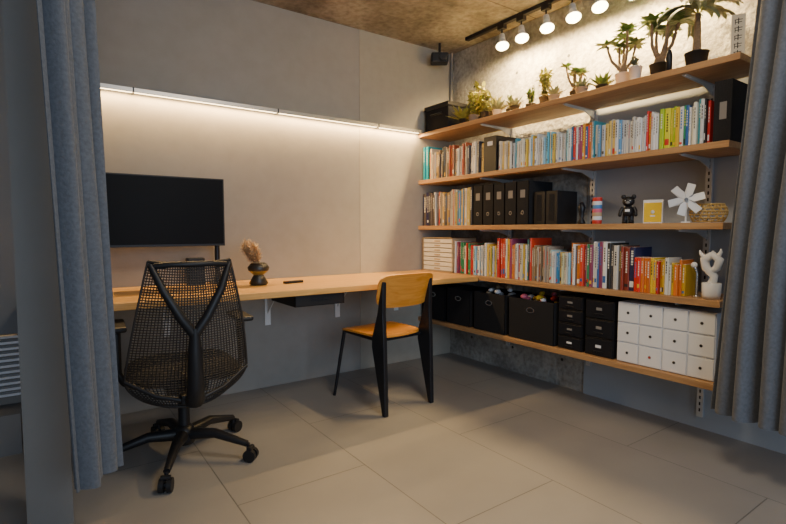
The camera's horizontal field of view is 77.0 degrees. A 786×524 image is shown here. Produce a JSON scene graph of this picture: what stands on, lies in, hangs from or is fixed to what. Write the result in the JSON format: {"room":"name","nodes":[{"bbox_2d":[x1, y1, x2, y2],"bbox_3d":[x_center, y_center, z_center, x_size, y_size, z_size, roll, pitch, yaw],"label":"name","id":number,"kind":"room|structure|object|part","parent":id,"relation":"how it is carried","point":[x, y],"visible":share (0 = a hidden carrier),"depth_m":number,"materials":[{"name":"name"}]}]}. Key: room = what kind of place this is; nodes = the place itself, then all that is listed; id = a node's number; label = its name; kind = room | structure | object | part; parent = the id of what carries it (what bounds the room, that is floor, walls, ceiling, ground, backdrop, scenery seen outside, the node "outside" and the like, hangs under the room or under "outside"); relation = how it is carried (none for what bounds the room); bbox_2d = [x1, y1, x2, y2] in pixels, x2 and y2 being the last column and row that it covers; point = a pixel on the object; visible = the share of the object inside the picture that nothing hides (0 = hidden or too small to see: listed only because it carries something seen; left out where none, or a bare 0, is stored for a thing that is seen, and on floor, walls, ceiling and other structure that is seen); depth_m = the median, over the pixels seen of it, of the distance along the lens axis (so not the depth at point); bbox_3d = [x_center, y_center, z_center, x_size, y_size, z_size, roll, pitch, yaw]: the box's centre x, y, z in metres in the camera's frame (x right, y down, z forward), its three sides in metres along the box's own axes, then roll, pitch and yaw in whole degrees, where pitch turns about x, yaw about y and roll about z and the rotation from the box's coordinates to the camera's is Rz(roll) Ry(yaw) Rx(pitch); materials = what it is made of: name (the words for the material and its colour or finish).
{"room":"office","nodes":[
{"label":"office","id":0,"kind":"room"},
{"bbox_2d":[0,0,17,334],"bbox_3d":[-2.183,-0.648,2.144,0.840,2.017,0.080,-3,5,-35],"label":"wall","id":1,"kind":"structure","parent":0,"point":[8,307],"depth_m":2.36,"materials":[{"name":"paint"}]},
{"bbox_2d":[1,0,73,523],"bbox_3d":[-1.294,-0.326,1.787,0.140,2.620,0.120,-3,5,-35],"label":"wall partition","id":2,"kind":"structure","parent":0,"point":[44,402],"depth_m":1.76,"materials":[{"name":"paint"}]},
{"bbox_2d":[95,0,451,414],"bbox_3d":[-1.574,-0.404,2.998,5.000,2.620,0.154,-3,5,-35],"label":"wall","id":3,"kind":"structure","parent":0,"point":[317,197],"depth_m":3.47,"materials":[{"name":"grey paint"}]},
{"bbox_2d":[163,308,170,336],"bbox_3d":[-1.313,0.328,2.935,0.040,0.287,0.326,-3,5,-35],"label":"bracket","id":4,"kind":"object","parent":3,"relation":"attached to","point":[164,308],"visible":0.15,"depth_m":3.06,"materials":[{"name":"white paint"}]},
{"bbox_2d":[100,83,421,133],"bbox_3d":[-0.850,-1.025,3.342,2.625,0.029,0.060,-3,5,-35],"label":"led light bar","id":5,"kind":"object","parent":3,"relation":"attached to","point":[132,90],"visible":0.82,"depth_m":3.23,"materials":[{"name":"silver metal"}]},
{"bbox_2d":[264,298,273,324],"bbox_3d":[-0.782,0.304,3.308,0.040,0.287,0.326,-3,5,-35],"label":"bracket","id":6,"kind":"object","parent":3,"relation":"attached to","point":[268,302],"depth_m":3.43,"materials":[{"name":"metal"}]},
{"bbox_2d":[112,270,477,310],"bbox_3d":[-0.678,0.154,3.132,2.678,0.035,0.714,-3,5,-35],"label":"wooden desk","id":7,"kind":"object","parent":3,"relation":"attached to","point":[125,298],"visible":0.42,"depth_m":2.97,"materials":[{"name":"brown wood"}]},
{"bbox_2d":[106,172,224,283],"bbox_3d":[-1.364,-0.174,2.905,0.740,0.647,0.172,-3,5,-35],"label":"computer monitor","id":8,"kind":"object","parent":7,"relation":"on","point":[144,210],"visible":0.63,"depth_m":2.83,"materials":[{"name":"black plastic"}]},
{"bbox_2d":[185,257,204,284],"bbox_3d":[-1.214,0.058,3.037,0.100,0.167,0.073,-3,5,-35],"label":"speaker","id":9,"kind":"object","parent":7,"relation":"on","point":[200,258],"visible":0.3,"depth_m":3.01},
{"bbox_2d":[240,239,268,285],"bbox_3d":[-0.850,-0.004,3.011,0.202,0.294,0.162,-3,5,-35],"label":"vase","id":10,"kind":"object","parent":7,"relation":"on","point":[257,268],"visible":1,"depth_m":3.00,"materials":[{"name":"black"}]},
{"bbox_2d":[283,280,302,283],"bbox_3d":[-0.638,0.126,3.162,0.036,0.016,0.130,3,5,43],"label":"remote control","id":11,"kind":"object","parent":7,"relation":"on","point":[291,281],"visible":1,"depth_m":3.14,"materials":[{"name":"black plastic"}]},
{"bbox_2d":[271,292,343,307],"bbox_3d":[-0.528,0.211,3.047,0.320,0.067,0.363,-3,5,-35],"label":"drawer","id":12,"kind":"object","parent":7,"relation":"attached to","point":[332,298],"visible":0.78,"depth_m":2.90,"materials":[{"name":"metal"}]},
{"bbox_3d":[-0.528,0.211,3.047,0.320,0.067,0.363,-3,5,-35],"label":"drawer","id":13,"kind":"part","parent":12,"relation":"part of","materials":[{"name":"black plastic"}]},
{"bbox_2d":[335,292,346,316],"bbox_3d":[-0.332,0.284,3.625,0.040,0.287,0.326,-3,5,-35],"label":"bracket","id":14,"kind":"object","parent":3,"relation":"attached to","point":[337,306],"visible":0.2,"depth_m":3.75,"materials":[{"name":"metal"}]},
{"bbox_2d":[450,53,452,100],"bbox_3d":[0.505,-1.447,4.272,0.023,0.698,0.024,-3,5,-35],"label":"conduit pipe","id":15,"kind":"object","parent":3,"relation":"attached to","point":[451,54],"visible":0.6,"depth_m":4.25,"materials":[{"name":"grey"}]},
{"bbox_2d":[0,352,785,523],"bbox_3d":[0.220,1.106,0.718,5.200,0.100,6.200,-3,5,-35],"label":"floor","id":16,"kind":"structure","parent":0,"point":[494,444],"depth_m":2.34,"materials":[{"name":"tile"}]},
{"bbox_2d":[0,333,22,457],"bbox_3d":[-2.243,0.659,2.296,0.820,0.590,0.260,-3,5,-35],"label":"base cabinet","id":17,"kind":"object","parent":16,"relation":"on","point":[11,428],"visible":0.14,"depth_m":2.52,"materials":[{"name":"grey"}]},
{"bbox_2d":[103,258,258,493],"bbox_3d":[-1.026,0.460,2.354,0.690,0.979,0.753,-2,4,-31],"label":"mesh office chair","id":18,"kind":"object","parent":16,"relation":"on","point":[186,375],"visible":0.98,"depth_m":2.11,"materials":[{"name":"black plastic"}]},
{"bbox_3d":[-1.218,0.424,2.258,0.158,0.297,0.250,-2,4,-31],"label":"armrest","id":19,"kind":"part","parent":18,"relation":"part of","materials":[{"name":"black plastic"}]},
{"bbox_2d":[124,349,239,388],"bbox_3d":[-1.024,0.495,2.398,0.500,0.076,0.455,-2,4,-31],"label":"seat cushion","id":20,"kind":"object","parent":18,"relation":"on","point":[130,380],"depth_m":2.23,"materials":[{"name":"black fabric"}]},
{"bbox_3d":[-0.865,0.314,2.123,0.521,0.644,0.214,-2,4,-31],"label":"frame","id":21,"kind":"part","parent":18,"relation":"part of","materials":[{"name":"black plastic"}]},
{"bbox_3d":[-0.814,0.408,2.502,0.158,0.297,0.250,-2,4,-31],"label":"armrest","id":22,"kind":"part","parent":18,"relation":"part of","materials":[{"name":"black plastic"}]},
{"bbox_2d":[333,272,433,417],"bbox_3d":[-0.061,0.475,3.202,0.439,0.843,0.556,-3,5,-40],"label":"chair","id":23,"kind":"object","parent":16,"relation":"on","point":[409,289],"visible":1,"depth_m":3.03,"materials":[{"name":"brown wood"}]},
{"bbox_3d":[-0.354,0.668,3.274,0.098,0.449,0.024,1,4,17],"label":"leg","id":24,"kind":"part","parent":23,"relation":"part of","materials":[{"name":"black metal"}]},
{"bbox_3d":[-0.077,0.512,2.931,0.030,0.800,0.127,-3,5,-40],"label":"leg","id":25,"kind":"part","parent":23,"relation":"part of","materials":[{"name":"black metal"}]},
{"bbox_3d":[-0.079,0.441,3.221,0.399,0.031,0.431,-3,5,-40],"label":"seat","id":26,"kind":"part","parent":23,"relation":"part of","materials":[{"name":"brown wood"}]},
{"bbox_3d":[-0.075,0.456,3.217,0.364,0.024,0.382,-3,5,-40],"label":"frame","id":27,"kind":"part","parent":23,"relation":"part of","materials":[{"name":"black metal"}]},
{"bbox_3d":[0.087,0.169,3.006,0.439,0.207,0.095,-3,5,-40],"label":"backrest","id":28,"kind":"part","parent":23,"relation":"part of","materials":[{"name":"brown wood"}]},
{"bbox_3d":[0.210,0.497,3.173,0.030,0.800,0.127,-3,5,-40],"label":"leg","id":29,"kind":"part","parent":23,"relation":"part of","materials":[{"name":"black metal"}]},
{"bbox_2d":[253,0,577,53],"bbox_3d":[0.220,-1.608,0.542,5.200,0.100,6.200,-3,5,-35],"label":"ceiling","id":30,"kind":"structure","parent":0,"point":[425,23],"depth_m":3.49,"materials":[{"name":"concrete"}]},
{"bbox_2d":[431,43,448,64],"bbox_3d":[0.380,-1.699,4.020,0.140,0.164,0.125,0,4,0],"label":"speaker","id":31,"kind":"object","parent":30,"relation":"attached to","point":[437,58],"visible":1,"depth_m":3.99},
{"bbox_2d":[465,0,560,41],"bbox_3d":[1.233,-1.704,2.998,0.035,0.024,2.250,-3,5,-35],"label":"track","id":32,"kind":"object","parent":30,"relation":"attached to","point":[537,7],"depth_m":3.54,"materials":[{"name":"metal"}]},
{"bbox_2d":[496,23,508,50],"bbox_3d":[0.789,-1.637,3.586,0.092,0.184,0.107,-3,5,-35],"label":"ceiling spotlight","id":33,"kind":"object","parent":32,"relation":"hanging from","point":[502,44],"depth_m":3.59,"materials":[{"name":"glass"}]},
{"bbox_2d":[515,15,528,42],"bbox_3d":[0.892,-1.627,3.439,0.092,0.184,0.107,-3,5,-35],"label":"ceiling spotlight","id":34,"kind":"object","parent":32,"relation":"hanging from","point":[522,37],"depth_m":3.44,"materials":[{"name":"glass"}]},
{"bbox_2d":[540,3,553,33],"bbox_3d":[1.013,-1.616,3.268,0.092,0.184,0.107,-3,5,-35],"label":"ceiling spotlight","id":35,"kind":"object","parent":32,"relation":"hanging from","point":[547,26],"depth_m":3.27,"materials":[{"name":"glass"}]},
{"bbox_2d":[566,0,580,23],"bbox_3d":[1.129,-1.606,3.104,0.092,0.184,0.107,-3,5,-35],"label":"ceiling spotlight","id":36,"kind":"object","parent":32,"relation":"hanging from","point":[574,15],"depth_m":3.10,"materials":[{"name":"glass"}]},
{"bbox_2d":[592,0,607,13],"bbox_3d":[1.232,-1.596,2.958,0.092,0.184,0.107,-3,5,-35],"label":"ceiling spotlight","id":37,"kind":"object","parent":32,"relation":"hanging from","point":[599,6],"depth_m":2.95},
{"bbox_3d":[0.365,-1.588,1.234,2.830,0.027,2.160,-3,5,-35],"label":"track","id":38,"kind":"object","parent":30,"relation":"attached to","visible":0},
{"bbox_2d":[36,0,123,492],"bbox_3d":[-1.044,-0.425,1.611,0.169,2.340,0.189,-1,4,-10],"label":"window curtain","id":39,"kind":"object","parent":38,"relation":"hanging from","point":[67,29],"visible":1,"depth_m":1.61,"materials":[{"name":"fabric"}]},
{"bbox_2d":[710,0,785,436],"bbox_3d":[1.741,-0.443,1.740,0.143,2.320,1.106,-2,4,-33],"label":"window curtain","id":40,"kind":"object","parent":38,"relation":"hanging from","point":[749,384],"visible":1,"depth_m":2.07,"materials":[{"name":"fabric"}]},
{"bbox_2d":[450,0,756,391],"bbox_3d":[2.258,-0.342,2.032,0.151,2.620,6.150,-3,5,-35],"label":"wall","id":41,"kind":"structure","parent":0,"point":[512,71],"depth_m":3.47,"materials":[{"name":"concrete"}]},
{"bbox_2d":[506,128,513,345],"bbox_3d":[0.899,-0.255,3.806,0.015,1.820,0.032,-3,5,-35],"label":"shelf rail","id":42,"kind":"object","parent":41,"relation":"attached to","point":[512,129],"visible":0.09,"depth_m":3.79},
{"bbox_2d":[480,230,508,236],"bbox_3d":[0.764,-0.215,3.713,0.311,0.055,0.024,-3,5,-35],"label":"shelf bracket","id":43,"kind":"object","parent":42,"relation":"attached to","point":[506,232],"depth_m":3.75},
{"bbox_2d":[480,178,509,182],"bbox_3d":[0.764,-0.592,3.689,0.311,0.055,0.024,-3,5,-35],"label":"shelf bracket","id":44,"kind":"object","parent":42,"relation":"attached to","point":[491,179],"depth_m":3.70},
{"bbox_2d":[480,124,510,135],"bbox_3d":[0.764,-0.977,3.664,0.311,0.055,0.024,-3,5,-35],"label":"shelf bracket","id":45,"kind":"object","parent":42,"relation":"attached to","point":[507,130],"depth_m":3.69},
{"bbox_3d":[0.899,-0.255,3.806,0.015,1.820,0.032,-3,5,-35],"label":"rail","id":46,"kind":"part","parent":42,"relation":"part of","materials":[{"name":"grey"}]},
{"bbox_2d":[418,316,712,390],"bbox_3d":[1.013,0.535,3.383,0.338,0.032,2.296,-3,5,-35],"label":"wooden shelf","id":47,"kind":"object","parent":42,"relation":"on","point":[687,380],"visible":0.24,"depth_m":2.86,"materials":[{"name":"brown wood"}]},
{"bbox_2d":[422,283,469,321],"bbox_3d":[0.446,0.330,4.167,0.288,0.275,0.290,-3,5,-35],"label":"storage box","id":48,"kind":"object","parent":47,"relation":"on","point":[439,292],"visible":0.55,"depth_m":4.04,"materials":[{"name":"black plastic"}]},
{"bbox_2d":[447,286,488,326],"bbox_3d":[0.620,0.346,3.920,0.288,0.275,0.265,-3,5,-35],"label":"storage box","id":49,"kind":"object","parent":47,"relation":"on","point":[460,300],"visible":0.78,"depth_m":3.83,"materials":[{"name":"fabric"}]},
{"bbox_2d":[474,289,531,334],"bbox_3d":[0.807,0.360,3.655,0.288,0.280,0.305,-3,5,-35],"label":"storage box","id":50,"kind":"object","parent":47,"relation":"on","point":[491,310],"visible":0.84,"depth_m":3.56,"materials":[{"name":"fabric"}]},
{"bbox_2d":[508,294,558,345],"bbox_3d":[1.022,0.383,3.351,0.288,0.275,0.370,-3,5,-35],"label":"storage box","id":51,"kind":"object","parent":47,"relation":"on","point":[529,320],"visible":0.77,"depth_m":3.25,"materials":[{"name":"fabric"}]},
{"bbox_2d":[486,285,558,302],"bbox_3d":[0.908,0.255,3.496,0.227,0.144,0.634,-3,5,-35],"label":"toys","id":52,"kind":"object","parent":51,"relation":"in","point":[541,297],"visible":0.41,"depth_m":3.40,"materials":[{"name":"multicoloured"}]},
{"bbox_2d":[558,293,604,351],"bbox_3d":[1.178,0.372,3.100,0.241,0.329,0.170,-3,5,-35],"label":"drawers","id":53,"kind":"object","parent":47,"relation":"on","point":[572,307],"visible":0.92,"depth_m":3.02,"materials":[{"name":"black plastic"}]},
{"bbox_2d":[585,296,631,358],"bbox_3d":[1.291,0.383,2.941,0.241,0.327,0.180,-3,5,-35],"label":"drawers","id":54,"kind":"object","parent":47,"relation":"on","point":[601,329],"visible":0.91,"depth_m":2.87,"materials":[{"name":"black plastic"}]},
{"bbox_2d":[617,299,721,381],"bbox_3d":[1.488,0.398,2.640,0.205,0.335,0.500,-3,5,-35],"label":"drawers","id":55,"kind":"object","parent":47,"relation":"on","point":[682,339],"visible":0.98,"depth_m":2.56,"materials":[{"name":"white"}]},
{"bbox_2d":[422,269,723,307],"bbox_3d":[1.013,0.135,3.357,0.338,0.032,2.296,-3,5,-35],"label":"wooden shelf","id":56,"kind":"object","parent":42,"relation":"on","point":[689,300],"visible":0.34,"depth_m":2.77,"materials":[{"name":"brown wood"}]},
{"bbox_2d":[423,237,475,272],"bbox_3d":[0.464,-0.068,4.105,0.260,0.273,0.370,-3,5,-35],"label":"drawer unit","id":57,"kind":"object","parent":56,"relation":"on","point":[438,252],"visible":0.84,"depth_m":4.03,"materials":[{"name":"beige"}]},
{"bbox_2d":[454,238,695,295],"bbox_3d":[1.059,-0.015,3.236,0.220,0.282,1.699,-3,5,-35],"label":"books","id":58,"kind":"object","parent":56,"relation":"on","point":[617,265],"visible":1,"depth_m":2.96,"materials":[{"name":"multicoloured paper"}]},
{"bbox_2d":[691,262,700,296],"bbox_3d":[1.523,0.087,2.487,0.040,0.174,0.049,-3,5,-35],"label":"desk lamp","id":59,"kind":"object","parent":56,"relation":"on","point":[694,265],"visible":1,"depth_m":2.48,"materials":[{"name":"silver metal"}]},
{"bbox_2d":[699,249,723,299],"bbox_3d":[1.553,0.057,2.410,0.086,0.245,0.090,0,4,7],"label":"sculpture","id":60,"kind":"object","parent":56,"relation":"on","point":[711,289],"visible":1,"depth_m":2.39,"materials":[{"name":"ceramic"}]},
{"bbox_2d":[418,222,731,229],"bbox_3d":[1.013,-0.235,3.333,0.338,0.032,2.296,-3,5,-35],"label":"wooden shelf","id":61,"kind":"object","parent":42,"relation":"on","point":[715,225],"visible":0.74,"depth_m":2.90,"materials":[{"name":"brown wood"}]},
{"bbox_2d":[423,187,472,225],"bbox_3d":[0.506,-0.437,3.994,0.218,0.284,0.579,-3,5,-35],"label":"books","id":62,"kind":"object","parent":61,"relation":"on","point":[455,207],"visible":0.85,"depth_m":3.91,"materials":[{"name":"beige paper"}]},
{"bbox_2d":[473,185,482,224],"bbox_3d":[0.723,-0.421,3.708,0.247,0.290,0.096,-3,5,-35],"label":"file box","id":63,"kind":"object","parent":61,"relation":"on","point":[477,190],"visible":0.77,"depth_m":3.63,"materials":[{"name":"cardboard"}]},
{"bbox_2d":[483,184,493,224],"bbox_3d":[0.782,-0.416,3.624,0.247,0.290,0.101,-3,5,-35],"label":"file box","id":64,"kind":"object","parent":61,"relation":"on","point":[488,190],"visible":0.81,"depth_m":3.55,"materials":[{"name":"cardboard"}]},
{"bbox_2d":[493,183,504,224],"bbox_3d":[0.843,-0.411,3.538,0.247,0.290,0.101,-3,5,-35],"label":"file box","id":65,"kind":"object","parent":61,"relation":"on","point":[499,188],"visible":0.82,"depth_m":3.46,"materials":[{"name":"black cardboard"}]},
{"bbox_2d":[505,182,516,224],"bbox_3d":[0.903,-0.405,3.453,0.247,0.290,0.101,-3,5,-35],"label":"file box","id":66,"kind":"object","parent":61,"relation":"on","point":[510,187],"visible":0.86,"depth_m":3.38,"materials":[{"name":"cardboard"}]},
{"bbox_2d":[516,180,552,224],"bbox_3d":[0.964,-0.400,3.367,0.247,0.290,0.101,-3,5,-35],"label":"file box","id":67,"kind":"object","parent":61,"relation":"on","point":[526,190],"visible":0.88,"depth_m":3.29,"materials":[{"name":"cardboard"}]},
{"bbox_2d":[534,190,576,223],"bbox_3d":[1.065,-0.353,3.243,0.207,0.212,0.180,-3,5,-35],"label":"boxes","id":68,"kind":"object","parent":61,"relation":"on","point":[557,206],"visible":0.87,"depth_m":3.17},
{"bbox_2d":[577,202,585,223],"bbox_3d":[1.149,-0.299,3.011,0.048,0.135,0.047,-3,5,-35],"label":"figurine","id":69,"kind":"object","parent":61,"relation":"on","point":[581,208],"visible":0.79,"depth_m":3.00,"materials":[{"name":"black metal"}]},
{"bbox_2d":[592,197,601,223],"bbox_3d":[1.204,-0.303,2.915,0.054,0.156,0.053,-3,5,-35],"label":"tin","id":70,"kind":"object","parent":61,"relation":"on","point":[597,201],"visible":1,"depth_m":2.89,"materials":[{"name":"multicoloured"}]},
{"bbox_2d":[618,194,637,223],"bbox_3d":[1.313,-0.295,2.754,0.066,0.161,0.096,-3,5,-35],"label":"bear figurine","id":71,"kind":"object","parent":61,"relation":"on","point":[629,212],"visible":0.98,"depth_m":2.74,"materials":[{"name":"black plastic"}]},
{"bbox_2d":[643,199,663,222],"bbox_3d":[1.398,-0.271,2.655,0.096,0.125,0.029,3,5,43],"label":"picture frame","id":72,"kind":"object","parent":61,"relation":"on","point":[653,210],"visible":0.92,"depth_m":2.64,"materials":[{"name":"paper"}]},
{"bbox_2d":[668,183,705,222],"bbox_3d":[1.468,-0.296,2.474,0.162,0.198,0.037,2,4,30],"label":"fan","id":73,"kind":"object","parent":61,"relation":"on","point":[682,210],"visible":1,"depth_m":2.47,"materials":[{"name":"white paint"}]},
{"bbox_2d":[689,203,728,221],"bbox_3d":[1.585,-0.246,2.482,0.132,0.093,0.163,-3,5,-35],"label":"wicker basket","id":74,"kind":"object","parent":61,"relation":"on","point":[726,211],"visible":0.9,"depth_m":2.45,"materials":[{"name":"brown"}]},
{"bbox_2d":[419,140,740,186],"bbox_3d":[1.016,-0.612,3.305,0.338,0.032,2.306,-3,5,-35],"label":"wooden shelf","id":75,"kind":"object","parent":42,"relation":"on","point":[725,148],"visible":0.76,"depth_m":2.87,"materials":[{"name":"brown wood"}]},
{"bbox_2d":[484,135,515,171],"bbox_3d":[0.794,-0.773,3.594,0.256,0.249,0.120,-3,5,-35],"label":"binder","id":76,"kind":"object","parent":75,"relation":"on","point":[491,144],"visible":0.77,"depth_m":3.51,"materials":[{"name":"cardboard"}]},
{"bbox_2d":[423,99,713,179],"bbox_3d":[0.967,-0.769,3.314,0.216,0.278,2.185,-3,5,-35],"label":"books","id":77,"kind":"object","parent":75,"relation":"on","point":[677,126],"visible":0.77,"depth_m":2.90,"materials":[{"name":"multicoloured paper"}]},
{"bbox_2d":[713,78,747,142],"bbox_3d":[1.631,-0.713,2.378,0.211,0.284,0.075,-3,5,-35],"label":"file box","id":78,"kind":"object","parent":75,"relation":"on","point":[730,95],"visible":0.77,"depth_m":2.32,"materials":[{"name":"cardboard"}]},
{"bbox_2d":[419,52,750,141],"bbox_3d":[1.024,-0.996,3.268,0.338,0.032,2.336,-3,5,-35],"label":"wooden shelf","id":79,"kind":"object","parent":42,"relation":"on","point":[735,65],"visible":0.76,"depth_m":2.85,"materials":[{"name":"brown wood"}]},
{"bbox_2d":[424,100,470,131],"bbox_3d":[0.448,-1.169,4.054,0.263,0.210,0.300,-3,5,-35],"label":"crate","id":80,"kind":"object","parent":79,"relation":"on","point":[436,115],"visible":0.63,"depth_m":3.94,"materials":[{"name":"plastic"}]},
{"bbox_2d":[447,106,475,122],"bbox_3d":[0.546,-1.126,3.809,0.224,0.155,0.249,-3,5,-35],"label":"potted succulent","id":81,"kind":"object","parent":79,"relation":"on","point":[463,116],"visible":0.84,"depth_m":3.78,"materials":[{"name":"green plant"}]},
{"bbox_2d":[467,90,481,120],"bbox_3d":[0.622,-1.171,3.724,0.128,0.256,0.122,0,4,7],"label":"potted leafy plant","id":82,"kind":"object","parent":79,"relation":"on","point":[473,101],"visible":0.93,"depth_m":3.71,"materials":[{"name":"green plant"}]},
{"bbox_2d":[474,81,489,118],"bbox_3d":[0.677,-1.233,3.881,0.178,0.360,0.154,3,5,38],"label":"potted leafy plant","id":83,"kind":"object","parent":79,"relation":"on","point":[477,85],"visible":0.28,"depth_m":3.85,"materials":[{"name":"green plant"}]},
{"bbox_2d":[480,89,491,117],"bbox_3d":[0.676,-1.155,3.623,0.092,0.237,0.116,-1,4,-12],"label":"potted leafy plant","id":84,"kind":"object","parent":79,"relation":"on","point":[484,113],"visible":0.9,"depth_m":3.61,"materials":[{"name":"green plant"}]},
{"bbox_2d":[477,96,505,115],"bbox_3d":[0.741,-1.149,3.767,0.237,0.206,0.276,-3,5,-35],"label":"potted succulent","id":85,"kind":"object","parent":79,"relation":"on","point":[491,112],"visible":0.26,"depth_m":3.70,"materials":[{"name":"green plant"}]},
{"bbox_2d":[483,97,507,114],"bbox_3d":[0.764,-1.105,3.578,0.198,0.142,0.185,-3,5,-35],"label":"potted succulent","id":86,"kind":"object","parent":79,"relation":"on","point":[497,107],"visible":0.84,"depth_m":3.54,"materials":[{"name":"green plant"}]},
{"bbox_2d":[506,95,511,111],"bbox_3d":[0.837,-1.116,3.524,0.068,0.172,0.070,3,5,39],"label":"potted leafy plant","id":87,"kind":"object","parent":79,"relation":"on","point":[508,109],"visible":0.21,"depth_m":3.51,"materials":[{"name":"green plant"}]},
{"bbox_2d":[502,96,523,110],"bbox_3d":[0.837,-1.084,3.425,0.145,0.120,0.157,-3,5,-35],"label":"potted succulent","id":88,"kind":"object","parent":79,"relation":"on","point":[515,104],"visible":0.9,"depth_m":3.39,"materials":[{"name":"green plant"}]},
{"bbox_2d":[525,84,535,105],"bbox_3d":[0.944,-1.114,3.382,0.074,0.186,0.090,1,4,21],"label":"potted leafy plant","id":89,"kind":"object","parent":79,"relation":"on","point":[531,93],"visible":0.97,"depth_m":3.36,"materials":[{"name":"green plant"}]},
{"bbox_2d":[536,67,553,102],"bbox_3d":[0.996,-1.148,3.248,0.118,0.272,0.130,0,4,7],"label":"potted leafy plant","id":90,"kind":"object","parent":79,"relation":"on","point":[544,74],"visible":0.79,"depth_m":3.23,"materials":[{"name":"green plant"}]},
{"bbox_2d":[543,84,566,100],"bbox_3d":[1.032,-1.066,3.132,0.159,0.122,0.158,-3,5,-35],"label":"potted succulent","id":91,"kind":"object","parent":79,"relation":"on","point":[554,93],"visible":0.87,"depth_m":3.11,"materials":[{"name":"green plant"}]},
{"bbox_2d":[558,63,589,94],"bbox_3d":[1.146,-1.123,3.090,0.178,0.241,0.172,-3,5,-35],"label":"plant","id":92,"kind":"object","parent":79,"relation":"on","point":[575,71],"visible":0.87,"depth_m":3.08,"materials":[{"name":"green plant"}]},
{"bbox_2d":[568,76,592,93],"bbox_3d":[1.144,-1.051,2.976,0.130,0.113,0.142,-3,5,-35],"label":"potted succulent","id":93,"kind":"object","parent":79,"relation":"on","point":[581,85],"visible":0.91,"depth_m":2.95,"materials":[{"name":"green plant"}]},
{"bbox_2d":[587,69,614,87],"bbox_3d":[1.248,-1.061,2.943,0.157,0.137,0.181,-3,5,-35],"label":"potted succulent","id":94,"kind":"object","parent":79,"relation":"on","point":[601,81],"visible":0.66,"depth_m":2.91,"materials":[{"name":"green plant"}]},
{"bbox_2d":[593,22,646,82],"bbox_3d":[1.296,-1.165,2.808,0.235,0.361,0.261,-3,5,-35],"label":"plant","id":95,"kind":"object","parent":79,"relation":"on","point":[622,75],"visible":0.96,"depth_m":2.80,"materials":[{"name":"green plant"}]},
{"bbox_2d":[628,54,642,79],"bbox_3d":[1.333,-1.058,2.718,0.071,0.160,0.071,-3,5,-35],"label":"potted leafy plant","id":96,"kind":"object","parent":79,"relation":"on","point":[635,71],"visible":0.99,"depth_m":2.70,"materials":[{"name":"green plant"}]},
{"bbox_2d":[637,7,694,74],"bbox_3d":[1.462,-1.149,2.639,0.260,0.352,0.294,-3,5,-35],"label":"plant","id":97,"kind":"object","parent":79,"relation":"on","point":[659,65],"visible":0.79,"depth_m":2.63,"materials":[{"name":"green plant"}]},
{"bbox_2d":[666,50,672,70],"bbox_3d":[1.421,-1.029,2.543,0.032,0.125,0.031,-3,5,-35],"label":"spray bottle","id":98,"kind":"object","parent":79,"relation":"on","point":[669,56],"visible":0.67,"depth_m":2.53,"materials":[{"name":"black plastic"}]},
{"bbox_2d":[656,0,743,65],"bbox_3d":[1.536,-1.140,2.491,0.374,0.352,0.372,-3,5,-35],"label":"potted palm","id":99,"kind":"object","parent":79,"relation":"on","point":[696,55],"visible":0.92,"depth_m":2.48,"materials":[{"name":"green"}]},
{"bbox_2d":[730,13,745,53],"bbox_3d":[1.635,-1.063,2.342,0.056,0.220,0.023,2,4,30],"label":"name plaque","id":100,"kind":"object","parent":79,"relation":"on","point":[738,21],"visible":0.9,"depth_m":2.34,"materials":[{"name":"beige"}]},
{"bbox_2d":[586,87,597,365],"bbox_3d":[1.302,-0.219,3.235,0.015,1.820,0.032,-3,5,-35],"label":"shelf rail","id":101,"kind":"object","parent":41,"relation":"attached to","point":[592,182],"visible":0.25,"depth_m":3.22,"materials":[{"name":"metal"}]},
{"bbox_2d":[561,230,590,237],"bbox_3d":[1.167,-0.178,3.142,0.311,0.055,0.024,-3,5,-35],"label":"shelf bracket","id":102,"kind":"object","parent":101,"relation":"attached to","point":[586,232],"depth_m":3.18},
{"bbox_2d":[561,168,593,179],"bbox_3d":[1.167,-0.555,3.118,0.311,0.055,0.024,-3,5,-35],"label":"shelf bracket","id":103,"kind":"object","parent":101,"relation":"attached to","point":[588,173],"depth_m":3.14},
{"bbox_2d":[563,103,595,118],"bbox_3d":[1.167,-0.941,3.093,0.311,0.055,0.024,-3,5,-35],"label":"shelf bracket","id":104,"kind":"object","parent":101,"relation":"attached to","point":[590,112],"depth_m":3.11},
{"bbox_3d":[1.302,-0.219,3.235,0.015,1.820,0.032,-3,5,-35],"label":"rail","id":105,"kind":"part","parent":101,"relation":"part of","materials":[{"name":"grey"}]},
{"bbox_2d":[583,77,785,453],"bbox_3d":[2.626,0.060,1.393,0.012,1.900,4.640,-3,5,-35],"label":"wall","id":106,"kind":"structure","parent":41,"relation":"attached to","point":[675,401],"depth_m":2.86,"materials":[{"name":"concrete"}]},
{"bbox_2d":[696,55,717,416],"bbox_3d":[1.699,-0.117,2.676,0.015,1.950,0.032,-3,5,-35],"label":"shelf rail","id":107,"kind":"object","parent":41,"relation":"attached to","point":[709,172],"visible":0.38,"depth_m":2.66,"materials":[{"name":"metal"}]},
{"bbox_2d":[678,230,706,239],"bbox_3d":[1.565,-0.142,2.579,0.311,0.055,0.024,-3,5,-35],"label":"shelf bracket","id":108,"kind":"object","parent":107,"relation":"attached to","point":[703,233],"depth_m":2.62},
{"bbox_2d":[679,153,711,168],"bbox_3d":[1.565,-0.519,2.555,0.311,0.055,0.024,-3,5,-35],"label":"shelf bracket","id":109,"kind":"object","parent":107,"relation":"attached to","point":[706,161],"depth_m":2.58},
{"bbox_2d":[682,74,714,95],"bbox_3d":[1.565,-0.904,2.530,0.311,0.055,0.024,-3,5,-35],"label":"shelf bracket","id":110,"kind":"object","parent":107,"relation":"attached to","point":[708,86],"depth_m":2.55,"materials":[{"name":"metal"}]},
{"bbox_3d":[1.699,-0.117,2.676,0.015,1.950,0.032,-3,5,-35],"label":"rail","id":111,"kind":"part","parent":107,"relation":"part of","materials":[{"name":"grey"}]}
]}

